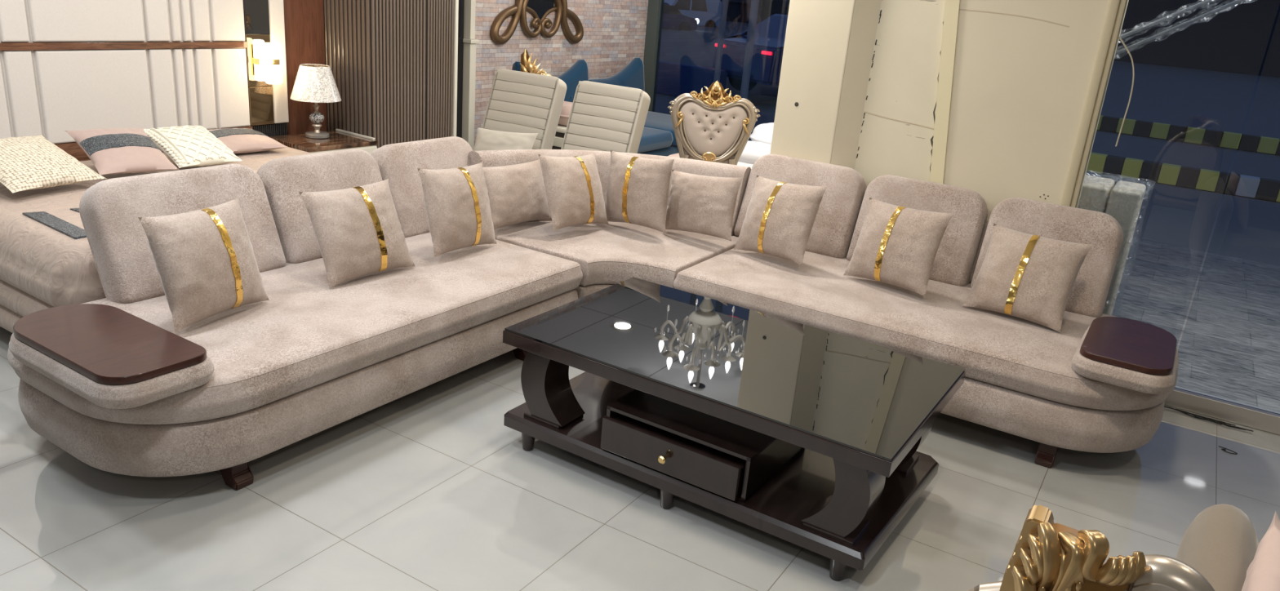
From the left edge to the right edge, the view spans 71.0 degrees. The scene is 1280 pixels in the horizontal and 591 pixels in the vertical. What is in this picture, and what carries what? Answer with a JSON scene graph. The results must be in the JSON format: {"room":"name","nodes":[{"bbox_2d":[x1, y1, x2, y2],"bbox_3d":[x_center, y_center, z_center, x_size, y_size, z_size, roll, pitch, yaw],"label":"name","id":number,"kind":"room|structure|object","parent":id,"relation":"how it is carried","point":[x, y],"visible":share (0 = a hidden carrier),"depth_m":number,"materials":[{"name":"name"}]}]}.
{"room":"store","nodes":[
{"label":"store","id":0,"kind":"room"},
{"bbox_2d":[474,0,648,144],"bbox_3d":[-0.770,-2.808,8.975,0.170,2.800,3.050,16,22,29],"label":"stone wall","id":1,"kind":"structure","parent":0,"point":[615,30],"depth_m":9.01,"materials":[{"name":"brick"}]},
{"bbox_2d":[462,0,479,150],"bbox_3d":[-1.456,-2.416,7.663,0.148,2.800,0.110,16,22,29],"label":"trim","id":2,"kind":"structure","parent":1,"relation":"attached to","point":[469,42],"depth_m":7.79,"materials":[{"name":"beige paint"}]},
{"bbox_2d":[489,0,583,44],"bbox_3d":[-0.909,-2.991,8.393,0.094,1.240,1.387,16,22,29],"label":"wall mirror","id":3,"kind":"object","parent":1,"relation":"attached to","point":[540,10],"visible":1,"depth_m":8.47,"materials":[{"name":"brown metal"}]},
{"bbox_2d":[527,0,554,19],"bbox_3d":[-0.920,-2.994,8.399,0.012,0.800,0.400,16,22,29],"label":"mirror glass","id":4,"kind":"object","parent":3,"relation":"attached to","point":[539,9],"depth_m":8.49,"materials":[{"name":"black mirror"}]},
{"bbox_2d":[643,0,664,111],"bbox_3d":[0.167,-3.130,10.144,0.140,2.800,0.120,16,22,29],"label":"trim","id":5,"kind":"structure","parent":1,"relation":"attached to","point":[654,18],"depth_m":10.20,"materials":[{"name":"grey"}]},
{"bbox_2d":[652,0,662,111],"bbox_3d":[1.672,-2.726,9.294,3.410,2.760,0.012,16,22,29],"label":"window","id":6,"kind":"structure","parent":1,"relation":"in","point":[661,1],"depth_m":10.21,"materials":[{"name":"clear glass"}]},
{"bbox_2d":[0,326,1279,590],"bbox_3d":[0.587,0.765,3.457,9.150,0.120,12.300,16,22,29],"label":"floor","id":7,"kind":"structure","parent":0,"point":[428,488],"depth_m":3.08,"materials":[{"name":"tile"}]},
{"bbox_2d":[0,0,288,161],"bbox_3d":[-3.071,-1.295,5.086,0.084,2.100,2.462,16,22,29],"label":"headboard","id":8,"kind":"object","parent":7,"relation":"on","point":[65,64],"visible":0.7,"depth_m":5.22,"materials":[{"name":"beige fabric"}]},
{"bbox_2d":[252,39,282,84],"bbox_3d":[-2.441,-1.530,5.875,0.122,0.277,0.160,16,22,29],"label":"wall sconce","id":9,"kind":"object","parent":8,"relation":"attached to","point":[267,60],"visible":1,"depth_m":5.84,"materials":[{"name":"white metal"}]},
{"bbox_2d":[0,146,311,333],"bbox_3d":[-2.354,-0.345,4.806,1.722,0.570,2.156,17,22,30],"label":"bed","id":10,"kind":"object","parent":7,"relation":"on","point":[46,260],"visible":0.16,"depth_m":3.74,"materials":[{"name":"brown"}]},
{"bbox_2d":[0,134,106,193],"bbox_3d":[-2.914,-0.635,4.271,0.478,0.177,0.450,13,21,23],"label":"bed pillow","id":11,"kind":"object","parent":10,"relation":"on","point":[26,162],"visible":1,"depth_m":4.22,"materials":[{"name":"beige fabric"}]},
{"bbox_2d":[65,127,179,174],"bbox_3d":[-2.699,-0.758,4.678,0.448,0.178,0.380,20,24,38],"label":"bed pillow","id":12,"kind":"object","parent":10,"relation":"on","point":[111,150],"visible":1,"depth_m":4.61,"materials":[{"name":"fabric"}]},
{"bbox_2d":[143,124,242,168],"bbox_3d":[-2.512,-0.840,5.023,0.457,0.168,0.360,19,23,35],"label":"bed pillow","id":13,"kind":"object","parent":10,"relation":"on","point":[186,145],"visible":0.97,"depth_m":4.95,"materials":[{"name":"beige fabric"}]},
{"bbox_2d":[208,128,287,153],"bbox_3d":[-2.472,-0.948,5.479,0.438,0.115,0.460,19,23,35],"label":"bed pillow","id":14,"kind":"object","parent":10,"relation":"on","point":[239,140],"visible":0.73,"depth_m":5.42,"materials":[{"name":"fabric"}]},
{"bbox_2d":[7,136,582,490],"bbox_3d":[-1.275,-0.065,3.841,1.130,0.887,2.512,16,22,30],"label":"sofa section","id":15,"kind":"object","parent":7,"relation":"on","point":[110,381],"visible":0.81,"depth_m":3.34,"materials":[{"name":"beige fabric"}]},
{"bbox_2d":[79,163,286,303],"bbox_3d":[-1.834,-0.261,3.643,0.295,0.481,0.728,16,22,30],"label":"cushion","id":16,"kind":"object","parent":15,"relation":"on","point":[110,209],"depth_m":3.44,"materials":[{"name":"beige fabric"}]},
{"bbox_2d":[137,197,269,333],"bbox_3d":[-1.557,-0.121,3.243,0.195,0.400,0.467,10,20,14],"label":"throw pillow","id":17,"kind":"object","parent":15,"relation":"on","point":[206,263],"visible":1,"depth_m":3.16,"materials":[{"name":"beige fabric"}]},
{"bbox_2d":[256,148,382,263],"bbox_3d":[-1.459,-0.421,4.200,0.295,0.481,0.628,16,22,30],"label":"cushion","id":18,"kind":"object","parent":15,"relation":"on","point":[282,179],"depth_m":4.00,"materials":[{"name":"beige fabric"}]},
{"bbox_2d":[298,178,414,288],"bbox_3d":[-1.196,-0.276,3.831,0.220,0.367,0.465,19,23,35],"label":"throw pillow","id":19,"kind":"object","parent":15,"relation":"on","point":[358,232],"visible":1,"depth_m":3.75,"materials":[{"name":"beige fabric"}]},
{"bbox_2d":[370,136,472,237],"bbox_3d":[-1.104,-0.572,4.727,0.295,0.481,0.663,16,22,30],"label":"cushion","id":20,"kind":"object","parent":15,"relation":"on","point":[398,162],"depth_m":4.53,"materials":[{"name":"beige fabric"}]},
{"bbox_2d":[417,162,497,257],"bbox_3d":[-0.856,-0.414,4.244,0.198,0.414,0.456,18,23,33],"label":"throw pillow","id":21,"kind":"object","parent":15,"relation":"on","point":[456,201],"visible":1,"depth_m":4.16,"materials":[{"name":"beige fabric"}]},
{"bbox_2d":[283,0,327,134],"bbox_3d":[-2.336,-1.781,6.219,0.030,2.400,0.345,16,22,29],"label":"wood panel","id":22,"kind":"object","parent":7,"relation":"on","point":[304,20],"visible":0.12,"depth_m":6.24,"materials":[{"name":"brown wood"}]},
{"bbox_2d":[269,128,377,154],"bbox_3d":[-2.193,-0.816,6.257,0.477,0.580,0.564,18,23,33],"label":"nightstand","id":23,"kind":"object","parent":7,"relation":"on","point":[339,140],"visible":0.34,"depth_m":6.11,"materials":[{"name":"brown wood"}]},
{"bbox_2d":[289,63,342,138],"bbox_3d":[-2.212,-1.325,6.132,0.332,0.482,0.332,16,22,29],"label":"table lamp","id":24,"kind":"object","parent":23,"relation":"on","point":[315,83],"visible":1,"depth_m":6.00,"materials":[{"name":"white fabric"}]},
{"bbox_2d":[323,0,458,148],"bbox_3d":[-1.872,-1.880,6.621,0.640,2.400,0.833,16,22,30],"label":"wall panel","id":25,"kind":"object","parent":7,"relation":"on","point":[393,64],"visible":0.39,"depth_m":6.40,"materials":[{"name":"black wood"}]},
{"bbox_2d":[481,68,566,149],"bbox_3d":[-0.934,-0.934,6.098,0.576,1.116,0.676,16,22,29],"label":"lounge chair","id":26,"kind":"object","parent":7,"relation":"on","point":[519,102],"visible":0.43,"depth_m":6.08,"materials":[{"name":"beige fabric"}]},
{"bbox_2d":[472,126,537,151],"bbox_3d":[-0.899,-0.931,5.820,0.485,0.293,0.167,13,21,23],"label":"pillow","id":27,"kind":"object","parent":26,"relation":"on","point":[486,139],"visible":0.47,"depth_m":5.79,"materials":[{"name":"beige fabric"}]},
{"bbox_2d":[520,48,551,75],"bbox_3d":[-0.885,-1.250,6.881,0.540,1.206,0.506,6,19,2],"label":"chair","id":28,"kind":"object","parent":7,"relation":"on","point":[526,66],"visible":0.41,"depth_m":6.90,"materials":[{"name":"gold metal"}]},
{"bbox_2d":[551,101,572,149],"bbox_3d":[-0.676,-1.268,7.673,0.750,0.760,0.400,16,22,29],"label":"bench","id":29,"kind":"object","parent":7,"relation":"on","point":[566,107],"visible":0.07,"depth_m":7.42,"materials":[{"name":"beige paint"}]},
{"bbox_2d":[558,101,572,125],"bbox_3d":[-0.707,-1.557,7.610,0.600,0.180,0.320,16,22,29],"label":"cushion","id":30,"kind":"object","parent":29,"relation":"on","point":[566,107],"depth_m":7.41,"materials":[{"name":"pink fabric"}]},
{"bbox_2d":[511,57,678,156],"bbox_3d":[-0.163,-1.754,8.837,1.210,1.002,2.130,16,22,29],"label":"sofa","id":31,"kind":"object","parent":7,"relation":"on","point":[658,137],"visible":0.14,"depth_m":8.78,"materials":[{"name":"fabric"}]},
{"bbox_2d":[637,126,673,153],"bbox_3d":[-0.391,-1.512,8.441,1.100,0.163,1.050,16,22,29],"label":"seat cushion","id":32,"kind":"object","parent":31,"relation":"on","point":[653,140],"depth_m":8.37,"materials":[{"name":"blue fabric"}]},
{"bbox_2d":[644,111,676,145],"bbox_3d":[0.156,-1.756,9.286,1.100,0.163,1.040,16,22,29],"label":"seat cushion","id":33,"kind":"object","parent":31,"relation":"on","point":[655,120],"depth_m":8.96,"materials":[{"name":"blue fabric"}]},
{"bbox_2d":[560,80,650,153],"bbox_3d":[-0.360,-0.787,5.817,0.546,1.116,0.676,16,22,29],"label":"lounge chair","id":34,"kind":"object","parent":7,"relation":"on","point":[603,117],"visible":0.44,"depth_m":5.81,"materials":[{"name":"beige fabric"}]},
{"bbox_2d":[468,149,751,298],"bbox_3d":[-0.190,-0.349,5.040,1.346,0.822,1.214,16,22,29],"label":"sofa section","id":35,"kind":"object","parent":7,"relation":"on","point":[615,252],"visible":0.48,"depth_m":4.79,"materials":[{"name":"beige fabric"}]},
{"bbox_2d":[482,159,551,229],"bbox_3d":[-0.665,-0.542,4.797,0.166,0.329,0.509,18,23,34],"label":"throw pillow","id":36,"kind":"object","parent":35,"relation":"on","point":[517,193],"visible":0.88,"depth_m":4.73,"materials":[{"name":"beige fabric"}]},
{"bbox_2d":[538,153,608,230],"bbox_3d":[-0.350,-0.563,4.821,0.211,0.405,0.468,21,24,38],"label":"throw pillow","id":37,"kind":"object","parent":35,"relation":"on","point":[573,186],"visible":1,"depth_m":4.73,"materials":[{"name":"beige fabric"}]},
{"bbox_2d":[605,150,674,233],"bbox_3d":[-0.015,-0.571,4.899,0.473,0.423,0.155,19,23,35],"label":"throw pillow","id":38,"kind":"object","parent":35,"relation":"on","point":[638,188],"visible":0.99,"depth_m":4.83,"materials":[{"name":"beige fabric"}]},
{"bbox_2d":[665,169,742,240],"bbox_3d":[0.327,-0.490,4.825,0.512,0.376,0.152,20,24,36],"label":"throw pillow","id":39,"kind":"object","parent":35,"relation":"on","point":[698,203],"visible":1,"depth_m":4.76,"materials":[{"name":"beige fabric"}]},
{"bbox_2d":[667,152,679,157],"bbox_3d":[0.414,-0.786,6.860,0.400,0.560,0.400,16,22,29],"label":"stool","id":40,"kind":"object","parent":7,"relation":"on","point":[676,155],"visible":0.06,"depth_m":6.71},
{"bbox_2d":[667,80,759,164],"bbox_3d":[0.456,-0.827,6.043,0.635,1.185,0.590,6,19,3],"label":"chair","id":41,"kind":"object","parent":7,"relation":"on","point":[710,125],"visible":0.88,"depth_m":6.12,"materials":[{"name":"beige leather"}]},
{"bbox_2d":[502,277,965,581],"bbox_3d":[0.328,0.431,3.426,1.493,0.487,0.917,16,22,29],"label":"coffee table","id":42,"kind":"object","parent":7,"relation":"on","point":[809,437],"visible":1,"depth_m":3.16,"materials":[{"name":"black glass"}]},
{"bbox_2d":[503,371,938,570],"bbox_3d":[0.307,0.561,3.457,1.480,0.054,0.820,16,22,29],"label":"shelf","id":43,"kind":"object","parent":42,"relation":"attached to","point":[778,506],"depth_m":3.14,"materials":[{"name":"brown paint"}]},
{"bbox_2d":[737,122,773,168],"bbox_3d":[1.400,-1.032,7.622,1.360,0.690,1.140,16,22,29],"label":"tufted sofa","id":44,"kind":"object","parent":7,"relation":"on","point":[760,145],"visible":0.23,"depth_m":7.36,"materials":[{"name":"white"}]},
{"bbox_2d":[673,153,1178,468],"bbox_3d":[1.327,-0.013,4.317,2.263,0.909,1.142,16,22,29],"label":"sofa section","id":45,"kind":"object","parent":7,"relation":"on","point":[1102,383],"visible":0.77,"depth_m":4.04,"materials":[{"name":"beige fabric"}]},
{"bbox_2d":[733,175,827,265],"bbox_3d":[0.707,-0.390,4.569,0.466,0.416,0.210,21,24,38],"label":"throw pillow","id":46,"kind":"object","parent":45,"relation":"on","point":[780,218],"visible":1,"depth_m":4.49,"materials":[{"name":"beige fabric"}]},
{"bbox_2d":[733,153,866,257],"bbox_3d":[0.889,-0.495,4.975,0.663,0.502,0.304,16,22,29],"label":"cushion","id":47,"kind":"object","parent":45,"relation":"on","point":[833,230],"depth_m":4.82,"materials":[{"name":"beige fabric"}]},
{"bbox_2d":[843,197,953,297],"bbox_3d":[1.226,-0.240,4.289,0.452,0.400,0.214,20,24,37],"label":"throw pillow","id":48,"kind":"object","parent":45,"relation":"on","point":[898,246],"visible":1,"depth_m":4.22,"materials":[{"name":"beige fabric"}]},
{"bbox_2d":[846,174,987,286],"bbox_3d":[1.440,-0.339,4.663,0.628,0.502,0.304,16,22,29],"label":"cushion","id":49,"kind":"object","parent":45,"relation":"on","point":[955,261],"depth_m":4.52,"materials":[{"name":"beige fabric"}]},
{"bbox_2d":[961,222,1093,332],"bbox_3d":[1.739,-0.089,4.046,0.434,0.358,0.257,18,23,34],"label":"throw pillow","id":50,"kind":"object","parent":45,"relation":"on","point":[1031,277],"visible":1,"depth_m":3.99,"materials":[{"name":"beige fabric"}]},
{"bbox_2d":[970,197,1123,317],"bbox_3d":[1.974,-0.188,4.360,0.603,0.502,0.304,16,22,29],"label":"cushion","id":51,"kind":"object","parent":45,"relation":"on","point":[1089,292],"depth_m":4.23,"materials":[{"name":"beige fabric"}]},
{"bbox_2d":[967,505,1214,590],"bbox_3d":[0.418,0.879,1.157,0.480,1.132,0.536,16,22,29],"label":"chair","id":52,"kind":"object","parent":7,"relation":"on","point":[1047,555],"visible":1,"depth_m":1.15,"materials":[{"name":"gold metal"}]},
{"bbox_2d":[1164,405,1253,431],"bbox_3d":[2.716,0.590,4.297,0.376,0.009,0.042,16,22,29],"label":"loose wire","id":53,"kind":"object","parent":7,"relation":"on","point":[1178,410],"visible":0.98,"depth_m":4.29,"materials":[{"name":"black rubber"}]},
{"bbox_2d":[1175,503,1258,590],"bbox_3d":[1.764,1.097,1.517,1.690,0.710,0.975,17,22,32],"label":"velvet sofa","id":54,"kind":"object","parent":7,"relation":"on","point":[1221,543],"visible":0.89,"depth_m":1.95,"materials":[{"name":"beige fabric"}]},
{"bbox_2d":[1241,511,1279,590],"bbox_3d":[1.240,0.698,1.736,0.188,0.382,0.454,19,24,36],"label":"sofa pillow","id":55,"kind":"object","parent":54,"relation":"on","point":[1263,573],"visible":1,"depth_m":1.74,"materials":[{"name":"pink fabric"}]},
{"bbox_2d":[1164,386,1279,435],"bbox_3d":[3.796,0.825,3.771,4.000,0.090,0.075,16,22,29],"label":"trim","id":56,"kind":"structure","parent":7,"relation":"on","point":[1180,397],"depth_m":4.30,"materials":[{"name":"silver metal"}]},
{"bbox_2d":[1084,6,1279,339],"bbox_3d":[2.461,-0.903,4.134,0.583,2.710,0.010,16,22,29],"label":"window","id":57,"kind":"structure","parent":56,"relation":"attached to","point":[1278,6],"depth_m":4.14,"materials":[{"name":"clear glass"}]},
{"bbox_2d":[1174,11,1279,413],"bbox_3d":[3.439,-0.627,3.580,1.714,2.710,0.010,16,22,29],"label":"window","id":58,"kind":"structure","parent":56,"relation":"attached to","point":[1279,11],"depth_m":4.22,"materials":[{"name":"clear glass"}]},
{"bbox_2d":[1218,445,1237,453],"bbox_3d":[2.613,0.688,3.994,0.036,0.006,0.078,-8,23,-33],"label":"scrap","id":59,"kind":"object","parent":7,"relation":"on","point":[1223,449],"visible":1,"depth_m":3.99,"materials":[{"name":"black rubber"}]},
{"bbox_2d":[769,0,1128,221],"bbox_3d":[1.545,-1.133,4.708,1.625,2.800,0.293,16,22,29],"label":"wall pillar","id":60,"kind":"structure","parent":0,"point":[999,100],"depth_m":4.60,"materials":[{"name":"beige paint"}]},
{"bbox_2d":[1115,35,1134,146],"bbox_3d":[2.253,-0.961,4.230,0.122,0.503,0.008,16,22,29],"label":"cord","id":61,"kind":"object","parent":60,"relation":"hanging from","point":[1119,37],"visible":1,"depth_m":4.19,"materials":[{"name":"beige plastic"}]},
{"bbox_2d":[1115,0,1244,55],"bbox_3d":[2.614,-1.314,4.057,0.773,0.558,0.066,16,22,29],"label":"pole","id":62,"kind":"object","parent":60,"relation":"attached to","point":[1206,2],"visible":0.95,"depth_m":4.16,"materials":[{"name":"grey metal"}]},
{"bbox_3d":[-4.028,-1.363,3.963,0.150,2.800,9.250,16,22,29],"label":"wall","id":63,"kind":"structure","parent":0,"visible":0},
{"bbox_2d":[456,0,464,137],"bbox_3d":[-1.665,-2.214,7.489,0.057,2.500,0.500,16,22,29],"label":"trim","id":64,"kind":"structure","parent":63,"relation":"in","point":[461,2],"depth_m":7.75,"materials":[{"name":"black"}]},
{"label":"outside","id":65,"kind":"structure","parent":0,"visible":0},
{"bbox_2d":[725,76,778,105],"bbox_3d":[-0.712,-5.024,19.852,9.400,0.030,5.000,16,22,29],"label":"earth","id":66,"kind":"structure","parent":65,"point":[760,94],"depth_m":17.27,"materials":[{"name":"brown"}]},
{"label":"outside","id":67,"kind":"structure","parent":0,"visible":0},
{"bbox_2d":[1111,238,1279,412],"bbox_3d":[8.617,1.524,3.335,15.900,0.130,3.970,16,22,29],"label":"pavement","id":68,"kind":"structure","parent":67,"point":[1228,348],"depth_m":5.98,"materials":[{"name":"stone"}]},
{"bbox_2d":[1077,174,1146,315],"bbox_3d":[2.411,-0.145,4.864,0.462,1.000,0.442,16,22,29],"label":"stone block","id":69,"kind":"object","parent":68,"relation":"on","point":[1122,201],"visible":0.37,"depth_m":4.60,"materials":[{"name":"beige stone"}]},
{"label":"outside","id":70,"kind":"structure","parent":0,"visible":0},
{"bbox_2d":[655,21,1279,203],"bbox_3d":[10.573,-9.130,35.017,140.000,0.240,47.400,16,22,29],"label":"road","id":71,"kind":"structure","parent":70,"point":[1215,100],"depth_m":23.34,"materials":[{"name":"grey asphalt"}]},
{"bbox_2d":[662,2,698,31],"bbox_3d":[0.610,-13.019,41.981,4.195,1.400,1.740,-4,21,-25],"label":"parked car","id":72,"kind":"object","parent":71,"relation":"on","point":[673,18],"visible":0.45,"depth_m":41.66,"materials":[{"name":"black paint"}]},
{"bbox_2d":[656,60,727,97],"bbox_3d":[0.830,-3.766,15.784,1.500,0.560,0.240,19,23,35],"label":"barrier","id":73,"kind":"object","parent":71,"relation":"on","point":[674,79],"visible":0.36,"depth_m":15.68,"materials":[{"name":"blue paint"}]},
{"bbox_2d":[663,0,721,27],"bbox_3d":[2.344,-15.329,48.573,4.195,1.750,1.740,-4,21,-25],"label":"van","id":74,"kind":"object","parent":71,"relation":"on","point":[708,12],"visible":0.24,"depth_m":48.16,"materials":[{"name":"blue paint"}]},
{"bbox_2d":[713,0,728,82],"bbox_3d":[1.449,-5.880,13.669,0.100,6.100,0.100,16,22,29],"label":"pole","id":75,"kind":"object","parent":71,"relation":"on","point":[725,2],"visible":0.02,"depth_m":14.26,"materials":[{"name":"grey metal"}]},
{"bbox_2d":[740,0,759,99],"bbox_3d":[1.809,-5.567,12.852,0.120,6.100,0.120,16,22,29],"label":"pole","id":76,"kind":"object","parent":71,"relation":"on","point":[754,3],"visible":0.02,"depth_m":13.45,"materials":[{"name":"grey metal"}]},
{"bbox_2d":[711,13,787,90],"bbox_3d":[3.441,-4.332,16.423,4.195,1.400,1.740,-8,23,-33],"label":"car","id":77,"kind":"object","parent":71,"relation":"on","point":[770,34],"visible":0.18,"depth_m":15.42,"materials":[{"name":"blue paint"}]},
{"bbox_2d":[715,43,772,55],"bbox_3d":[1.740,-4.188,15.251,0.060,0.050,1.440,-8,23,-33],"label":"tail light","id":78,"kind":"object","parent":77,"relation":"attached to","point":[740,48],"depth_m":15.29,"materials":[{"name":"red plastic"}]},
{"bbox_2d":[720,0,1279,77],"bbox_3d":[21.509,-20.901,54.725,106.000,11.200,6.150,16,22,29],"label":"building","id":79,"kind":"structure","parent":71,"relation":"on","point":[1234,38],"depth_m":48.61,"materials":[{"name":"grey"}]},
{"bbox_2d":[720,0,790,7],"bbox_3d":[8.668,-20.192,59.570,28.000,1.800,0.150,16,22,29],"label":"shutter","id":80,"kind":"object","parent":79,"relation":"hanging from","point":[762,3],"depth_m":60.04,"materials":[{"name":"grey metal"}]},
{"bbox_2d":[1086,152,1107,173],"bbox_3d":[5.894,-1.712,11.589,0.206,0.230,0.200,16,22,29],"label":"block","id":81,"kind":"object","parent":71,"relation":"on","point":[1096,163],"visible":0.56,"depth_m":11.50,"materials":[{"name":"yellow paint"}]},
{"bbox_2d":[1097,115,1103,129],"bbox_3d":[8.287,-3.173,16.396,0.268,0.250,0.200,16,22,29],"label":"block","id":82,"kind":"object","parent":71,"relation":"on","point":[1101,116],"visible":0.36,"depth_m":16.26,"materials":[{"name":"yellow paint"}]},
{"bbox_2d":[1099,115,1119,132],"bbox_3d":[8.515,-3.108,16.267,0.268,0.250,0.200,16,22,29],"label":"block","id":83,"kind":"object","parent":71,"relation":"on","point":[1108,123],"visible":0.93,"depth_m":16.19,"materials":[{"name":"grey paint"}]},
{"bbox_2d":[1102,155,1125,176],"bbox_3d":[6.070,-1.662,11.489,0.206,0.230,0.200,16,22,29],"label":"block","id":84,"kind":"object","parent":71,"relation":"on","point":[1113,165],"visible":0.94,"depth_m":11.41,"materials":[{"name":"grey paint"}]},
{"bbox_2d":[1115,117,1136,134],"bbox_3d":[8.743,-3.044,16.138,0.268,0.250,0.200,16,22,29],"label":"block","id":85,"kind":"object","parent":71,"relation":"on","point":[1128,126],"visible":0.98,"depth_m":16.05,"materials":[{"name":"yellow paint"}]},
{"bbox_2d":[1120,157,1143,179],"bbox_3d":[6.246,-1.612,11.389,0.206,0.230,0.200,16,22,29],"label":"block","id":86,"kind":"object","parent":71,"relation":"on","point":[1131,168],"visible":0.96,"depth_m":11.31,"materials":[{"name":"yellow paint"}]},
{"bbox_2d":[1132,120,1153,137],"bbox_3d":[8.971,-2.979,16.009,0.268,0.250,0.200,16,22,29],"label":"block","id":87,"kind":"object","parent":71,"relation":"on","point":[1142,128],"visible":0.94,"depth_m":15.93,"materials":[{"name":"grey paint"}]},
{"bbox_2d":[1138,160,1162,182],"bbox_3d":[6.422,-1.562,11.289,0.206,0.230,0.200,16,22,29],"label":"block","id":88,"kind":"object","parent":71,"relation":"on","point":[1150,171],"visible":0.96,"depth_m":11.21,"materials":[{"name":"grey paint"}]},
{"bbox_2d":[1149,122,1170,139],"bbox_3d":[9.199,-2.915,15.879,0.268,0.250,0.200,16,22,29],"label":"block","id":89,"kind":"object","parent":71,"relation":"on","point":[1160,131],"visible":0.96,"depth_m":15.80,"materials":[{"name":"yellow paint"}]},
{"bbox_2d":[1157,163,1181,185],"bbox_3d":[6.598,-1.512,11.190,0.206,0.230,0.200,16,22,29],"label":"block","id":90,"kind":"object","parent":71,"relation":"on","point":[1169,173],"visible":0.99,"depth_m":11.11,"materials":[{"name":"yellow paint"}]},
{"bbox_2d":[1166,124,1187,142],"bbox_3d":[9.428,-2.850,15.750,0.268,0.250,0.200,16,22,29],"label":"block","id":91,"kind":"object","parent":71,"relation":"on","point":[1175,132],"visible":1,"depth_m":15.67,"materials":[{"name":"grey paint"}]},
{"bbox_2d":[1176,165,1199,188],"bbox_3d":[6.775,-1.463,11.090,0.206,0.230,0.200,16,22,29],"label":"block","id":92,"kind":"object","parent":71,"relation":"on","point":[1188,177],"visible":1,"depth_m":11.01,"materials":[{"name":"grey paint"}]},
{"bbox_2d":[1183,126,1205,144],"bbox_3d":[9.656,-2.786,15.621,0.268,0.250,0.200,16,22,29],"label":"block","id":93,"kind":"object","parent":71,"relation":"on","point":[1193,135],"visible":1,"depth_m":15.54,"materials":[{"name":"yellow paint"}]},
{"bbox_2d":[1195,168,1219,191],"bbox_3d":[6.951,-1.413,10.990,0.206,0.230,0.200,16,22,29],"label":"block","id":94,"kind":"object","parent":71,"relation":"on","point":[1207,180],"visible":0.97,"depth_m":10.91,"materials":[{"name":"yellow paint"}]},
{"bbox_2d":[1201,128,1223,146],"bbox_3d":[9.884,-2.721,15.492,0.268,0.250,0.200,16,22,29],"label":"block","id":95,"kind":"object","parent":71,"relation":"on","point":[1211,137],"visible":1,"depth_m":15.41,"materials":[{"name":"grey paint"}]},
{"bbox_2d":[1214,171,1239,195],"bbox_3d":[7.127,-1.363,10.890,0.206,0.230,0.200,16,22,29],"label":"block","id":96,"kind":"object","parent":71,"relation":"on","point":[1231,184],"visible":0.94,"depth_m":10.81,"materials":[{"name":"grey paint"}]},
{"bbox_2d":[1219,131,1241,149],"bbox_3d":[10.112,-2.657,15.363,0.268,0.250,0.200,16,22,29],"label":"block","id":97,"kind":"object","parent":71,"relation":"on","point":[1229,140],"visible":0.99,"depth_m":15.28,"materials":[{"name":"yellow paint"}]},
{"bbox_2d":[1235,174,1260,198],"bbox_3d":[7.303,-1.313,10.790,0.208,0.230,0.200,16,22,29],"label":"block","id":98,"kind":"object","parent":71,"relation":"on","point":[1247,186],"visible":0.94,"depth_m":10.71,"materials":[{"name":"grey paint"}]},
{"bbox_2d":[1238,133,1260,151],"bbox_3d":[10.340,-2.592,15.233,0.268,0.250,0.200,16,22,29],"label":"block","id":99,"kind":"object","parent":71,"relation":"on","point":[1247,142],"visible":0.96,"depth_m":15.15,"materials":[{"name":"grey paint"}]},
{"bbox_2d":[1255,177,1279,201],"bbox_3d":[7.479,-1.263,10.691,0.208,0.230,0.200,16,22,29],"label":"block","id":100,"kind":"object","parent":71,"relation":"on","point":[1268,189],"visible":0.9,"depth_m":10.61,"materials":[{"name":"grey paint"}]},
{"bbox_2d":[1256,136,1279,154],"bbox_3d":[10.568,-2.528,15.104,0.268,0.250,0.200,16,22,29],"label":"block","id":101,"kind":"object","parent":71,"relation":"on","point":[1266,144],"visible":0.97,"depth_m":15.02,"materials":[{"name":"yellow paint"}]},
{"bbox_2d":[1275,138,1279,155],"bbox_3d":[10.796,-2.463,14.975,0.268,0.250,0.200,16,22,29],"label":"block","id":102,"kind":"object","parent":71,"relation":"on","point":[1277,152],"visible":0.71,"depth_m":14.97,"materials":[{"name":"grey paint"}]},
{"bbox_2d":[1275,189,1279,202],"bbox_3d":[7.656,-1.214,10.591,0.208,0.230,0.200,16,22,29],"label":"block","id":103,"kind":"object","parent":71,"relation":"on","point":[1277,199],"visible":0.63,"depth_m":10.57,"materials":[{"name":"yellow paint"}]},
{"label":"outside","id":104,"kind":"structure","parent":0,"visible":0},
{"bbox_2d":[654,103,1279,266],"bbox_3d":[1.305,-2.005,11.755,70.000,0.140,3.700,16,22,29],"label":"verge","id":105,"kind":"structure","parent":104,"point":[1245,228],"depth_m":8.98,"materials":[{"name":"grey concrete"}]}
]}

